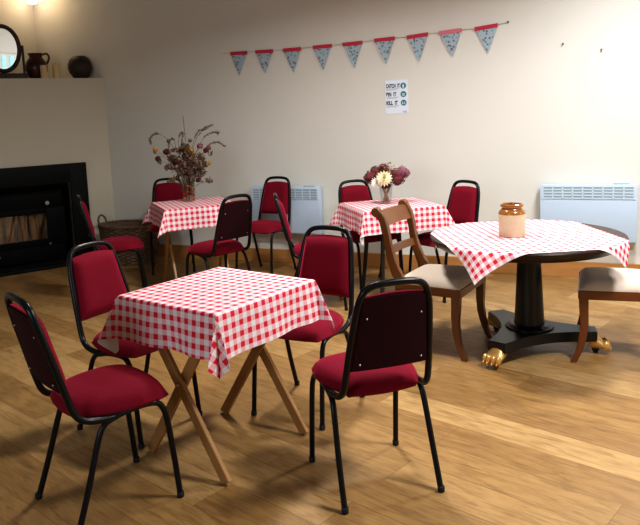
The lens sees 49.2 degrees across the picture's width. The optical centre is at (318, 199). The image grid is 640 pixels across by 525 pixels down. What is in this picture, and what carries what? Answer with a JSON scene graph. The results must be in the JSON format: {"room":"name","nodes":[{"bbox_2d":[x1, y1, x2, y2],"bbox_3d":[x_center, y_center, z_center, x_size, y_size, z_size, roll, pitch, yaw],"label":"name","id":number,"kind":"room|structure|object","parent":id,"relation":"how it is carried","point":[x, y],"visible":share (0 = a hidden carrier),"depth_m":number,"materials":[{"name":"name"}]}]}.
{"room":"tea room","nodes":[
{"label":"tea room","id":0,"kind":"room"},
{"bbox_2d":[0,0,36,72],"bbox_3d":[-4.814,-0.300,3.588,0.100,2.950,9.000,1,8,23],"label":"wall","id":1,"kind":"structure","parent":0,"point":[18,15],"depth_m":7.38,"materials":[{"name":"paint"}]},
{"bbox_2d":[0,78,114,255],"bbox_3d":[-2.897,-0.255,6.928,1.700,1.868,0.060,-8,9,-36],"label":"wall","id":2,"kind":"structure","parent":0,"point":[44,121],"depth_m":7.06,"materials":[{"name":"paint"}]},
{"bbox_3d":[-2.954,-1.181,6.984,1.375,0.038,1.294,-2,7,0],"label":"trim","id":3,"kind":"structure","parent":2,"relation":"attached to","visible":0},
{"bbox_2d":[0,24,28,77],"bbox_3d":[-3.082,-1.445,6.828,0.410,0.531,0.130,-8,9,-36],"label":"mirror","id":4,"kind":"object","parent":3,"relation":"on","point":[11,48],"visible":0.98,"depth_m":6.86,"materials":[{"name":"brown wood"}]},
{"bbox_2d":[25,53,49,77],"bbox_3d":[-2.850,-1.353,7.070,0.216,0.270,0.216,-1,7,9],"label":"ceramic jug","id":5,"kind":"object","parent":3,"relation":"on","point":[32,66],"visible":0.84,"depth_m":7.00,"materials":[{"name":"brown ceramic"}]},
{"bbox_2d":[40,65,47,77],"bbox_3d":[-2.742,-1.284,6.982,0.064,0.144,0.064,-2,7,0],"label":"pillar candle","id":6,"kind":"object","parent":3,"relation":"on","point":[43,68],"visible":0.87,"depth_m":6.96,"materials":[{"name":"beige wax"}]},
{"bbox_2d":[52,62,59,77],"bbox_3d":[-2.660,-1.310,7.089,0.064,0.164,0.064,-2,7,0],"label":"pillar candle","id":7,"kind":"object","parent":3,"relation":"on","point":[55,66],"visible":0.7,"depth_m":7.07,"materials":[{"name":"beige wax"}]},
{"bbox_2d":[68,56,91,77],"bbox_3d":[-2.463,-1.370,7.229,0.241,0.230,0.241,-2,7,0],"label":"woven pot","id":8,"kind":"object","parent":3,"relation":"on","point":[78,66],"visible":0.91,"depth_m":7.14,"materials":[{"name":"black wicker"}]},
{"bbox_2d":[0,256,639,524],"bbox_3d":[-0.636,1.257,2.030,9.040,0.100,9.200,1,8,23],"label":"floor","id":9,"kind":"structure","parent":0,"point":[539,436],"depth_m":3.09,"materials":[{"name":"brown wood"}]},
{"bbox_2d":[0,162,92,276],"bbox_3d":[-2.990,0.184,6.906,1.600,1.009,0.550,-8,9,-36],"label":"fireplace surround","id":10,"kind":"object","parent":9,"relation":"on","point":[13,179],"visible":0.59,"depth_m":7.11,"materials":[{"name":"black stone"}]},
{"bbox_2d":[0,188,67,266],"bbox_3d":[-3.042,0.291,6.998,0.940,0.720,0.298,-8,9,-36],"label":"stove","id":11,"kind":"object","parent":10,"relation":"on","point":[47,204],"visible":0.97,"depth_m":7.04,"materials":[{"name":"black metal"}]},
{"bbox_2d":[0,220,3,243],"bbox_3d":[-3.171,0.350,6.931,0.086,0.301,0.087,-2,7,0],"label":"log","id":12,"kind":"object","parent":11,"relation":"on","point":[1,233],"visible":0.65,"depth_m":6.92,"materials":[{"name":"brown wood"}]},
{"bbox_2d":[4,217,14,243],"bbox_3d":[-3.095,0.322,7.010,0.096,0.331,0.097,-2,7,0],"label":"log","id":13,"kind":"object","parent":11,"relation":"on","point":[8,221],"visible":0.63,"depth_m":6.98,"materials":[{"name":"brown wood"}]},
{"bbox_2d":[17,216,28,241],"bbox_3d":[-2.986,0.320,7.078,0.093,0.317,0.120,-2,7,0],"label":"log","id":14,"kind":"object","parent":11,"relation":"on","point":[22,220],"visible":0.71,"depth_m":7.04,"materials":[{"name":"brown wood"}]},
{"bbox_2d":[29,216,39,239],"bbox_3d":[-2.901,0.316,7.154,0.085,0.292,0.090,-2,7,0],"label":"log","id":15,"kind":"object","parent":11,"relation":"on","point":[34,227],"visible":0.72,"depth_m":7.12,"materials":[{"name":"brown wood"}]},
{"bbox_2d":[4,292,183,524],"bbox_3d":[-0.838,0.716,2.586,0.495,0.850,0.409,-8,9,-40],"label":"chair","id":16,"kind":"object","parent":9,"relation":"on","point":[103,395],"visible":1,"depth_m":2.48,"materials":[{"name":"red fabric"}]},
{"bbox_2d":[76,195,147,287],"bbox_3d":[-1.667,0.364,5.670,0.495,0.850,0.409,-5,8,-19],"label":"chair","id":17,"kind":"object","parent":9,"relation":"on","point":[121,244],"visible":0.76,"depth_m":5.55,"materials":[{"name":"red fabric"}]},
{"bbox_2d":[97,214,159,265],"bbox_3d":[-1.895,0.388,7.043,0.708,0.475,0.476,1,8,23],"label":"wicker basket","id":18,"kind":"object","parent":9,"relation":"on","point":[129,227],"visible":0.6,"depth_m":6.87,"materials":[{"name":"brown wicker"}]},
{"bbox_2d":[67,240,201,448],"bbox_3d":[-0.886,0.631,3.279,0.495,0.850,0.409,2,8,33],"label":"chair","id":19,"kind":"object","parent":9,"relation":"on","point":[96,279],"visible":0.56,"depth_m":3.27,"materials":[{"name":"red fabric"}]},
{"bbox_2d":[149,178,195,275],"bbox_3d":[-1.398,0.233,6.625,0.409,0.850,0.495,-4,7,-12],"label":"chair","id":20,"kind":"object","parent":9,"relation":"on","point":[162,191],"visible":0.43,"depth_m":6.75,"materials":[{"name":"red fabric"}]},
{"bbox_2d":[163,231,228,281],"bbox_3d":[-1.042,0.376,5.969,0.596,0.699,0.596,-5,8,-23],"label":"folding table","id":21,"kind":"object","parent":9,"relation":"on","point":[168,246],"visible":0.29,"depth_m":5.87,"materials":[{"name":"brown wood"}]},
{"bbox_2d":[142,196,230,236],"bbox_3d":[-1.059,0.147,5.937,0.764,0.243,0.781,-5,8,-23],"label":"tablecloth","id":22,"kind":"object","parent":21,"relation":"on","point":[174,215],"visible":0.73,"depth_m":5.66,"materials":[{"name":"red fabric"}]},
{"bbox_2d":[182,184,194,199],"bbox_3d":[-1.119,-0.071,6.032,0.120,0.165,0.120,-2,7,0],"label":"glass vase","id":23,"kind":"object","parent":22,"relation":"on","point":[187,187],"visible":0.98,"depth_m":6.00,"materials":[{"name":"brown glass"}]},
{"bbox_2d":[148,119,225,197],"bbox_3d":[-1.115,-0.367,6.002,0.668,0.701,0.249,-4,7,-12],"label":"bunch","id":24,"kind":"object","parent":23,"relation":"in","point":[173,159],"visible":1,"depth_m":5.98,"materials":[{"name":"brown plant"}]},
{"bbox_2d":[186,194,251,275],"bbox_3d":[-0.738,0.366,5.340,0.409,0.850,0.495,-9,10,-43],"label":"chair","id":25,"kind":"object","parent":9,"relation":"on","point":[234,220],"visible":0.89,"depth_m":5.20,"materials":[{"name":"red fabric"}]},
{"bbox_2d":[148,343,308,484],"bbox_3d":[-0.410,0.721,3.009,0.564,0.699,0.592,3,9,37],"label":"folding table","id":26,"kind":"object","parent":9,"relation":"on","point":[181,381],"visible":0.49,"depth_m":2.89,"materials":[{"name":"brown wood"}]},
{"bbox_2d":[97,267,334,378],"bbox_3d":[-0.419,0.495,2.982,0.720,0.251,0.746,3,9,37],"label":"tablecloth","id":27,"kind":"object","parent":26,"relation":"on","point":[215,315],"visible":1,"depth_m":2.80,"materials":[{"name":"red fabric"}]},
{"bbox_2d":[235,176,296,273],"bbox_3d":[-0.469,0.234,6.304,0.409,0.850,0.495,2,8,29],"label":"chair","id":28,"kind":"object","parent":9,"relation":"on","point":[282,189],"visible":0.73,"depth_m":6.37,"materials":[{"name":"red fabric"}]},
{"bbox_2d":[251,225,364,430],"bbox_3d":[-0.045,0.581,3.397,0.409,0.850,0.495,2,8,30],"label":"chair","id":29,"kind":"object","parent":9,"relation":"on","point":[328,260],"visible":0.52,"depth_m":3.46,"materials":[{"name":"red fabric"}]},
{"bbox_2d":[273,193,347,310],"bbox_3d":[-0.062,0.362,5.143,0.495,0.850,0.409,-3,7,-4],"label":"chair","id":30,"kind":"object","parent":9,"relation":"on","point":[295,249],"visible":0.44,"depth_m":4.98,"materials":[{"name":"red fabric"}]},
{"bbox_2d":[338,179,403,290],"bbox_3d":[0.400,0.274,5.686,0.409,0.850,0.495,-5,8,-23],"label":"chair","id":31,"kind":"object","parent":9,"relation":"on","point":[352,193],"visible":0.38,"depth_m":5.77,"materials":[{"name":"red fabric"}]},
{"bbox_2d":[309,277,444,514],"bbox_3d":[0.208,0.664,2.653,0.409,0.850,0.495,-5,8,-18],"label":"chair","id":32,"kind":"object","parent":9,"relation":"on","point":[389,332],"visible":1,"depth_m":2.47,"materials":[{"name":"red fabric"}]},
{"bbox_2d":[362,231,419,292],"bbox_3d":[0.566,0.382,5.381,0.616,0.701,0.571,-4,7,-15],"label":"folding table","id":33,"kind":"object","parent":9,"relation":"on","point":[382,268],"visible":0.22,"depth_m":5.50,"materials":[{"name":"black wood"}]},
{"bbox_2d":[329,197,454,244],"bbox_3d":[0.556,0.151,5.353,0.801,0.242,0.756,-4,7,-15],"label":"tablecloth","id":34,"kind":"object","parent":33,"relation":"on","point":[356,216],"visible":0.75,"depth_m":5.12,"materials":[{"name":"red fabric"}]},
{"bbox_3d":[0.518,-0.036,5.330,0.104,0.135,0.104,-2,7,0],"label":"vase","id":35,"kind":"object","parent":34,"relation":"on","visible":0},
{"bbox_2d":[363,162,410,202],"bbox_3d":[0.525,-0.128,5.299,0.362,0.303,0.215,-2,7,0],"label":"bunch","id":36,"kind":"object","parent":35,"relation":"in","point":[377,176],"visible":1,"depth_m":5.28,"materials":[{"name":"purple plant"}]},
{"bbox_2d":[371,199,492,361],"bbox_3d":[0.689,0.448,4.215,0.592,0.847,0.480,2,8,32],"label":"dining chair","id":37,"kind":"object","parent":9,"relation":"on","point":[454,282],"visible":0.89,"depth_m":4.13,"materials":[{"name":"brown wood"}]},
{"bbox_2d":[408,180,479,302],"bbox_3d":[0.985,0.292,5.352,0.495,0.850,0.409,-8,9,-36],"label":"chair","id":38,"kind":"object","parent":9,"relation":"on","point":[463,204],"visible":0.46,"depth_m":5.38,"materials":[{"name":"red fabric"}]},
{"bbox_2d":[430,221,628,366],"bbox_3d":[1.203,0.535,4.042,1.080,0.676,1.080,-2,7,0],"label":"pedestal table","id":39,"kind":"object","parent":9,"relation":"on","point":[526,327],"visible":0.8,"depth_m":3.95,"materials":[{"name":"brown wood"}]},
{"bbox_2d":[430,219,629,284],"bbox_3d":[1.162,0.281,4.006,0.982,0.166,1.034,-2,7,0],"label":"tablecloth","id":40,"kind":"object","parent":39,"relation":"on","point":[479,246],"visible":0.9,"depth_m":3.76,"materials":[{"name":"fabric"}]},
{"bbox_2d":[498,202,525,237],"bbox_3d":[1.096,0.113,3.951,0.148,0.185,0.148,-2,7,0],"label":"jar","id":41,"kind":"object","parent":40,"relation":"on","point":[511,215],"visible":1,"depth_m":3.89,"materials":[{"name":"beige ceramic"}]},
{"bbox_2d":[570,267,639,362],"bbox_3d":[1.729,0.443,3.905,0.592,0.847,0.480,0,8,21],"label":"dining chair","id":42,"kind":"object","parent":9,"relation":"on","point":[594,283],"visible":0.96,"depth_m":3.79,"materials":[{"name":"brown wood"}]},
{"bbox_2d":[33,0,639,263],"bbox_3d":[1.069,-0.851,5.989,9.040,2.950,0.100,1,8,23],"label":"wall","id":43,"kind":"structure","parent":0,"point":[525,113],"depth_m":6.22,"materials":[{"name":"paint"}]},
{"bbox_2d":[27,0,43,3],"bbox_3d":[-2.997,-2.125,7.384,0.110,0.130,0.185,1,8,23],"label":"wall light","id":44,"kind":"object","parent":43,"relation":"attached to","point":[28,1],"visible":1,"depth_m":7.34,"materials":[{"name":"white plastic"}]},
{"bbox_2d":[251,186,323,233],"bbox_3d":[-0.292,0.088,6.592,0.713,0.443,0.104,1,8,23],"label":"heater","id":45,"kind":"object","parent":43,"relation":"attached to","point":[306,201],"visible":0.59,"depth_m":6.48,"materials":[{"name":"white metal"}]},
{"bbox_2d":[252,188,317,199],"bbox_3d":[-0.317,-0.054,6.528,0.681,0.104,0.004,1,8,23],"label":"grille","id":46,"kind":"object","parent":45,"relation":"attached to","point":[296,193],"depth_m":6.47,"materials":[{"name":"white metal"}]},
{"bbox_2d":[385,79,408,113],"bbox_3d":[0.684,-0.895,6.089,0.206,0.292,0.003,1,8,23],"label":"poster","id":47,"kind":"object","parent":43,"relation":"attached to","point":[396,91],"visible":1,"depth_m":6.09,"materials":[{"name":"white paper"}]},
{"bbox_2d":[158,244,639,276],"bbox_3d":[1.520,0.560,5.936,7.940,0.128,0.018,1,8,23],"label":"baseboard","id":48,"kind":"structure","parent":43,"relation":"attached to","point":[566,269],"depth_m":6.23,"materials":[{"name":"brown wood"}]},
{"bbox_2d":[540,183,637,242],"bbox_3d":[2.143,0.096,5.555,0.715,0.461,0.104,1,8,23],"label":"heater","id":49,"kind":"object","parent":43,"relation":"attached to","point":[614,206],"visible":0.86,"depth_m":5.48,"materials":[{"name":"white metal"}]},
{"bbox_2d":[542,186,634,199],"bbox_3d":[2.117,-0.055,5.490,0.683,0.104,0.004,1,8,23],"label":"grille","id":50,"kind":"object","parent":49,"relation":"attached to","point":[548,192],"depth_m":5.49,"materials":[{"name":"white metal"}]},
{"bbox_3d":[1.532,-1.435,5.642,0.018,0.016,0.023,-2,7,0],"label":"nail","id":51,"kind":"object","parent":43,"relation":"attached to","visible":0},
{"bbox_2d":[222,22,506,75],"bbox_3d":[0.310,-1.305,6.183,2.673,0.295,0.013,1,8,23],"label":"bunting","id":52,"kind":"object","parent":51,"relation":"hanging from","point":[450,37],"visible":1,"depth_m":6.08,"materials":[{"name":"blue fabric"}]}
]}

